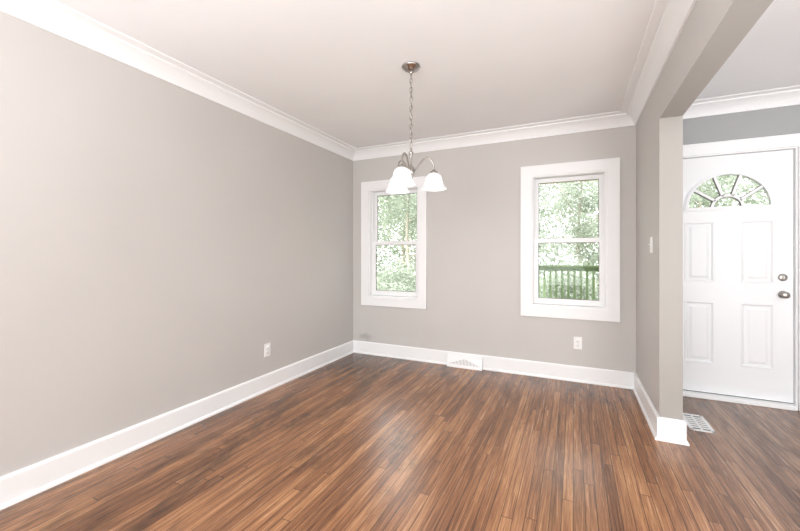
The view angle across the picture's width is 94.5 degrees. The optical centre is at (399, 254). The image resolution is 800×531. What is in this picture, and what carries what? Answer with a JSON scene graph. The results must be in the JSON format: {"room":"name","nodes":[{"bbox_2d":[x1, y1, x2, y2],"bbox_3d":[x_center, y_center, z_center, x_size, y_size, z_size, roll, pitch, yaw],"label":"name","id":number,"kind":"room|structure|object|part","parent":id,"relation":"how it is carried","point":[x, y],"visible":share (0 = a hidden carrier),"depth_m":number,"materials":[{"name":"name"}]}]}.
{"room":"dining room","nodes":[
{"label":"dining room","id":0,"kind":"room"},
{"bbox_2d":[0,11,352,476],"bbox_3d":[-2.066,-0.030,1.568,0.150,2.460,6.985,0,0,25],"label":"wall","id":1,"kind":"structure","parent":0,"point":[156,234],"depth_m":2.31,"materials":[{"name":"beige paint"}]},
{"bbox_2d":[0,340,353,510],"bbox_3d":[-1.984,1.127,1.530,0.029,0.145,6.685,0,0,25],"label":"baseboard","id":2,"kind":"structure","parent":1,"relation":"attached to","point":[17,486],"depth_m":2.30,"materials":[{"name":"white paint"}]},
{"bbox_2d":[0,0,356,160],"bbox_3d":[-1.936,-1.208,1.507,0.137,0.105,6.685,0,0,25],"label":"crown molding","id":3,"kind":"structure","parent":1,"relation":"attached to","point":[52,16],"depth_m":2.33,"materials":[{"name":"white paint"}]},
{"bbox_2d":[264,343,269,356],"bbox_3d":[-1.175,0.846,3.278,0.010,0.116,0.072,0,0,25],"label":"power outlet","id":4,"kind":"object","parent":1,"relation":"attached to","point":[266,346],"visible":1,"depth_m":3.27,"materials":[{"name":"white plastic"}]},
{"bbox_2d":[0,353,799,530],"bbox_3d":[0.565,1.260,0.334,5.961,0.120,6.985,0,0,25],"label":"floor","id":5,"kind":"structure","parent":0,"point":[356,441],"depth_m":2.07,"materials":[{"name":"brown wood"}]},
{"bbox_2d":[683,413,716,433],"bbox_3d":[2.118,1.198,2.640,0.143,0.004,0.300,0,0,25],"label":"floor vent","id":6,"kind":"object","parent":5,"relation":"in","point":[694,422],"visible":0.86,"depth_m":2.62,"materials":[{"name":"white plastic"}]},
{"bbox_2d":[56,0,799,147],"bbox_3d":[0.565,-1.360,0.334,5.961,0.200,6.985,0,0,25],"label":"ceiling","id":7,"kind":"structure","parent":0,"point":[334,67],"depth_m":2.31,"materials":[{"name":"paint"}]},
{"bbox_2d":[385,61,445,193],"bbox_3d":[0.056,-0.850,2.440,0.438,0.820,0.407,0,0,25],"label":"chandelier","id":8,"kind":"object","parent":7,"relation":"hanging from","point":[403,175],"visible":1,"depth_m":2.45,"materials":[{"name":"white glass"}]},
{"bbox_3d":[-0.019,-0.493,2.596,0.170,0.107,0.170,0,0,25],"label":"lamp shade","id":9,"kind":"part","parent":8,"relation":"part of","materials":[{"name":"white glass"}]},
{"bbox_3d":[0.013,-0.493,2.329,0.170,0.107,0.170,0,0,25],"label":"lamp shade","id":10,"kind":"part","parent":8,"relation":"part of","materials":[{"name":"white glass"}]},
{"bbox_3d":[0.039,-0.604,2.391,0.012,0.104,0.148,0,0,23],"label":"arm","id":11,"kind":"part","parent":8,"relation":"part of","materials":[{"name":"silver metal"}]},
{"bbox_3d":[0.074,-0.956,2.472,0.017,0.513,0.017,0,0,-20],"label":"chain","id":12,"kind":"part","parent":8,"relation":"part of","materials":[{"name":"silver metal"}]},
{"bbox_3d":[0.160,-0.604,2.482,0.148,0.104,0.012,0,0,-7],"label":"arm","id":13,"kind":"part","parent":8,"relation":"part of","materials":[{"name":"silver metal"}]},
{"bbox_3d":[0.228,-0.493,2.490,0.170,0.107,0.170,0,0,25],"label":"lamp shade","id":14,"kind":"part","parent":8,"relation":"part of","materials":[{"name":"white glass"}]},
{"bbox_2d":[353,105,799,372],"bbox_3d":[2.016,-0.030,3.428,5.661,2.460,0.150,0,0,25],"label":"wall","id":15,"kind":"structure","parent":0,"point":[474,224],"depth_m":3.81,"materials":[{"name":"beige paint"}]},
{"bbox_2d":[361,176,426,308],"bbox_3d":[-0.053,-0.134,4.387,0.846,1.488,0.172,0,0,25],"label":"window","id":16,"kind":"structure","parent":15,"relation":"in","point":[370,191],"depth_m":4.41,"materials":[{"name":"white paint"}]},
{"bbox_3d":[-0.052,0.164,4.389,0.614,0.650,0.028,0,0,25],"label":"sash","id":17,"kind":"part","parent":16,"relation":"part of","materials":[{"name":"white plastic"}]},
{"bbox_3d":[-0.036,-0.440,4.423,0.614,0.644,0.028,0,0,25],"label":"sash","id":18,"kind":"part","parent":16,"relation":"part of","materials":[{"name":"white plastic"}]},
{"bbox_2d":[447,353,482,370],"bbox_3d":[0.684,1.136,3.920,0.380,0.128,0.057,0,0,25],"label":"floor vent","id":19,"kind":"object","parent":15,"relation":"attached to","point":[453,360],"visible":1,"depth_m":3.91,"materials":[{"name":"white metal"}]},
{"bbox_2d":[353,111,634,160],"bbox_3d":[0.736,-1.208,3.870,2.968,0.105,0.137,0,0,25],"label":"crown molding","id":20,"kind":"structure","parent":15,"relation":"attached to","point":[616,119],"depth_m":3.74,"materials":[{"name":"white paint"}]},
{"bbox_2d":[353,340,634,388],"bbox_3d":[0.759,1.127,3.919,2.968,0.145,0.029,0,0,25],"label":"baseboard","id":21,"kind":"structure","parent":15,"relation":"attached to","point":[597,376],"depth_m":3.71,"materials":[{"name":"white paint"}]},
{"bbox_2d":[521,157,619,321],"bbox_3d":[1.633,-0.134,3.596,0.860,1.488,0.172,0,0,25],"label":"window","id":22,"kind":"structure","parent":15,"relation":"in","point":[606,171],"depth_m":3.51,"materials":[{"name":"white paint"}]},
{"bbox_3d":[1.650,-0.440,3.632,0.628,0.644,0.028,0,0,25],"label":"sash","id":23,"kind":"part","parent":22,"relation":"part of","materials":[{"name":"glass"}]},
{"bbox_3d":[1.633,0.164,3.598,0.628,0.650,0.028,0,0,25],"label":"sash","id":24,"kind":"part","parent":22,"relation":"part of","materials":[{"name":"white plastic"}]},
{"bbox_2d":[574,337,581,349],"bbox_3d":[1.682,0.837,3.497,0.072,0.116,0.010,0,0,25],"label":"power outlet","id":25,"kind":"object","parent":15,"relation":"attached to","point":[577,340],"visible":1,"depth_m":3.49,"materials":[{"name":"white plastic"}]},
{"bbox_2d":[683,133,799,410],"bbox_3d":[2.719,0.135,3.082,1.020,2.130,0.180,0,0,25],"label":"door","id":26,"kind":"structure","parent":15,"relation":"in","point":[741,264],"depth_m":3.01,"materials":[{"name":"white paint"}]},
{"bbox_2d":[694,175,762,206],"bbox_3d":[2.706,-0.520,3.053,0.451,0.262,0.008,0,0,25],"label":"grille","id":27,"kind":"object","parent":26,"relation":"attached to","point":[698,179],"depth_m":3.05,"materials":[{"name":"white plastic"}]},
{"bbox_3d":[3.001,0.315,2.884,0.059,0.059,0.060,0,0,25],"label":"knob","id":28,"kind":"part","parent":26,"relation":"part of","materials":[{"name":"silver metal"}]},
{"bbox_2d":[683,85,799,118],"bbox_3d":[3.355,-1.208,2.642,2.569,0.105,0.137,0,0,25],"label":"crown molding","id":29,"kind":"structure","parent":15,"relation":"attached to","point":[784,96],"depth_m":2.94,"materials":[{"name":"white paint"}]},
{"bbox_2d":[633,0,772,438],"bbox_3d":[0.732,-0.030,0.256,0.153,2.460,6.685,0,0,25],"label":"wall","id":30,"kind":"structure","parent":0,"point":[713,29],"depth_m":2.38,"materials":[{"name":"beige paint"}]},
{"bbox_2d":[649,237,652,252],"bbox_3d":[1.791,-0.070,2.646,0.019,0.116,0.072,0,0,25],"label":"light switch","id":31,"kind":"object","parent":30,"relation":"attached to","point":[651,238],"visible":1,"depth_m":2.62,"materials":[{"name":"white plastic"}]},
{"bbox_2d":[620,0,696,124],"bbox_3d":[0.627,-1.208,0.305,0.137,0.105,6.685,0,0,25],"label":"crown molding","id":32,"kind":"structure","parent":30,"relation":"attached to","point":[668,18],"depth_m":2.20,"materials":[{"name":"white paint"}]},
{"bbox_2d":[655,417,689,445],"bbox_3d":[1.739,1.127,2.367,0.182,0.145,0.029,0,0,25],"label":"baseboard","id":33,"kind":"structure","parent":30,"relation":"attached to","point":[669,430],"depth_m":2.36,"materials":[{"name":"white paint"}]},
{"label":"outside","id":34,"kind":"structure","parent":0,"visible":0},
{"bbox_3d":[0.000,1.950,0.000,70.000,0.214,70.000,0,0,25],"label":"ground","id":35,"kind":"structure","parent":34,"visible":0},
{"bbox_2d":[377,255,414,290],"bbox_3d":[0.051,0.945,9.960,1.781,1.882,1.388,0,0,25],"label":"shrub","id":36,"kind":"object","parent":35,"relation":"on","point":[387,276],"visible":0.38,"depth_m":9.86,"materials":[{"name":"green plant"}]},
{"bbox_2d":[378,194,416,276],"bbox_3d":[0.218,-1.213,11.949,2.662,6.535,2.412,0,0,25],"label":"tree","id":37,"kind":"object","parent":35,"relation":"on","point":[408,205],"visible":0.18,"depth_m":11.84,"materials":[{"name":"green plant"}]},
{"bbox_2d":[378,194,416,274],"bbox_3d":[0.186,-0.918,15.363,2.624,5.948,2.544,0,0,-21],"label":"tree","id":38,"kind":"object","parent":35,"relation":"on","point":[403,221],"visible":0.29,"depth_m":15.13,"materials":[{"name":"green plant"}]},
{"bbox_2d":[380,276,414,291],"bbox_3d":[0.317,1.275,8.156,1.793,1.635,1.307,0,0,25],"label":"shrub","id":39,"kind":"object","parent":35,"relation":"on","point":[396,283],"visible":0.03,"depth_m":8.22,"materials":[{"name":"green plant"}]},
{"bbox_2d":[539,187,552,257],"bbox_3d":[3.211,-1.262,10.584,2.338,6.637,2.607,0,0,-38],"label":"tree","id":40,"kind":"object","parent":35,"relation":"on","point":[544,200],"visible":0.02,"depth_m":9.97,"materials":[{"name":"green plant"}]},
{"bbox_2d":[540,255,598,299],"bbox_3d":[3.854,0.945,8.177,1.781,1.882,1.388,0,0,25],"label":"shrub","id":41,"kind":"object","parent":35,"relation":"on","point":[553,272],"visible":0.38,"depth_m":8.04,"materials":[{"name":"green plant"}]},
{"bbox_2d":[542,181,598,273],"bbox_3d":[6.112,-0.962,12.778,2.361,6.037,2.570,0,0,-35],"label":"tree","id":42,"kind":"object","parent":35,"relation":"on","point":[586,233],"visible":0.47,"depth_m":12.39,"materials":[{"name":"green plant"}]},
{"bbox_2d":[377,177,767,297],"bbox_3d":[5.538,-1.151,16.514,30.220,6.506,1.649,0,0,25],"label":"woodland edge","id":43,"kind":"object","parent":35,"relation":"on","point":[753,201],"visible":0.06,"depth_m":15.75,"materials":[{"name":"green plant"}]},
{"bbox_2d":[589,291,598,299],"bbox_3d":[4.120,1.275,6.373,1.793,1.635,1.307,0,0,25],"label":"shrub","id":44,"kind":"object","parent":35,"relation":"on","point":[596,294],"visible":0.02,"depth_m":6.53,"materials":[{"name":"green plant"}]},
{"bbox_2d":[584,180,706,217],"bbox_3d":[6.176,-1.219,9.267,2.624,6.546,2.544,0,0,-21],"label":"tree","id":45,"kind":"object","parent":35,"relation":"on","point":[595,182],"visible":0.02,"depth_m":9.39,"materials":[{"name":"green plant"}]},
{"bbox_2d":[689,175,749,207],"bbox_3d":[9.165,-0.919,11.399,2.624,5.946,2.544,0,0,-21],"label":"tree","id":46,"kind":"object","parent":35,"relation":"on","point":[710,192],"visible":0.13,"depth_m":11.23,"materials":[{"name":"green plant"}]},
{"bbox_2d":[746,180,768,204],"bbox_3d":[9.130,-1.212,7.745,2.662,6.536,2.412,0,0,25],"label":"tree","id":47,"kind":"object","parent":35,"relation":"on","point":[767,203],"visible":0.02,"depth_m":8.51,"materials":[{"name":"green plant"}]},
{"bbox_3d":[3.632,1.700,4.094,5.300,0.800,2.408,0,0,25],"label":"porch deck","id":48,"kind":"object","parent":35,"relation":"on","visible":0},
{"bbox_2d":[539,265,598,299],"bbox_3d":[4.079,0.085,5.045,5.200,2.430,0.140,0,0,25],"label":"deck railing","id":49,"kind":"object","parent":48,"relation":"on","point":[594,268],"visible":0.11,"depth_m":5.68,"materials":[{"name":"green wood"}]},
{"bbox_3d":[4.079,0.180,5.045,5.200,0.030,0.140,0,0,25],"label":"rail","id":50,"kind":"part","parent":49,"relation":"part of","materials":[{"name":"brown wood"}]},
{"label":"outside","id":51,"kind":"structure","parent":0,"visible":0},
{"bbox_2d":[539,180,596,184],"bbox_3d":[3.683,-1.265,4.202,5.300,0.270,2.663,0,0,25],"label":"porch roof","id":52,"kind":"structure","parent":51,"point":[586,180],"depth_m":5.79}
]}

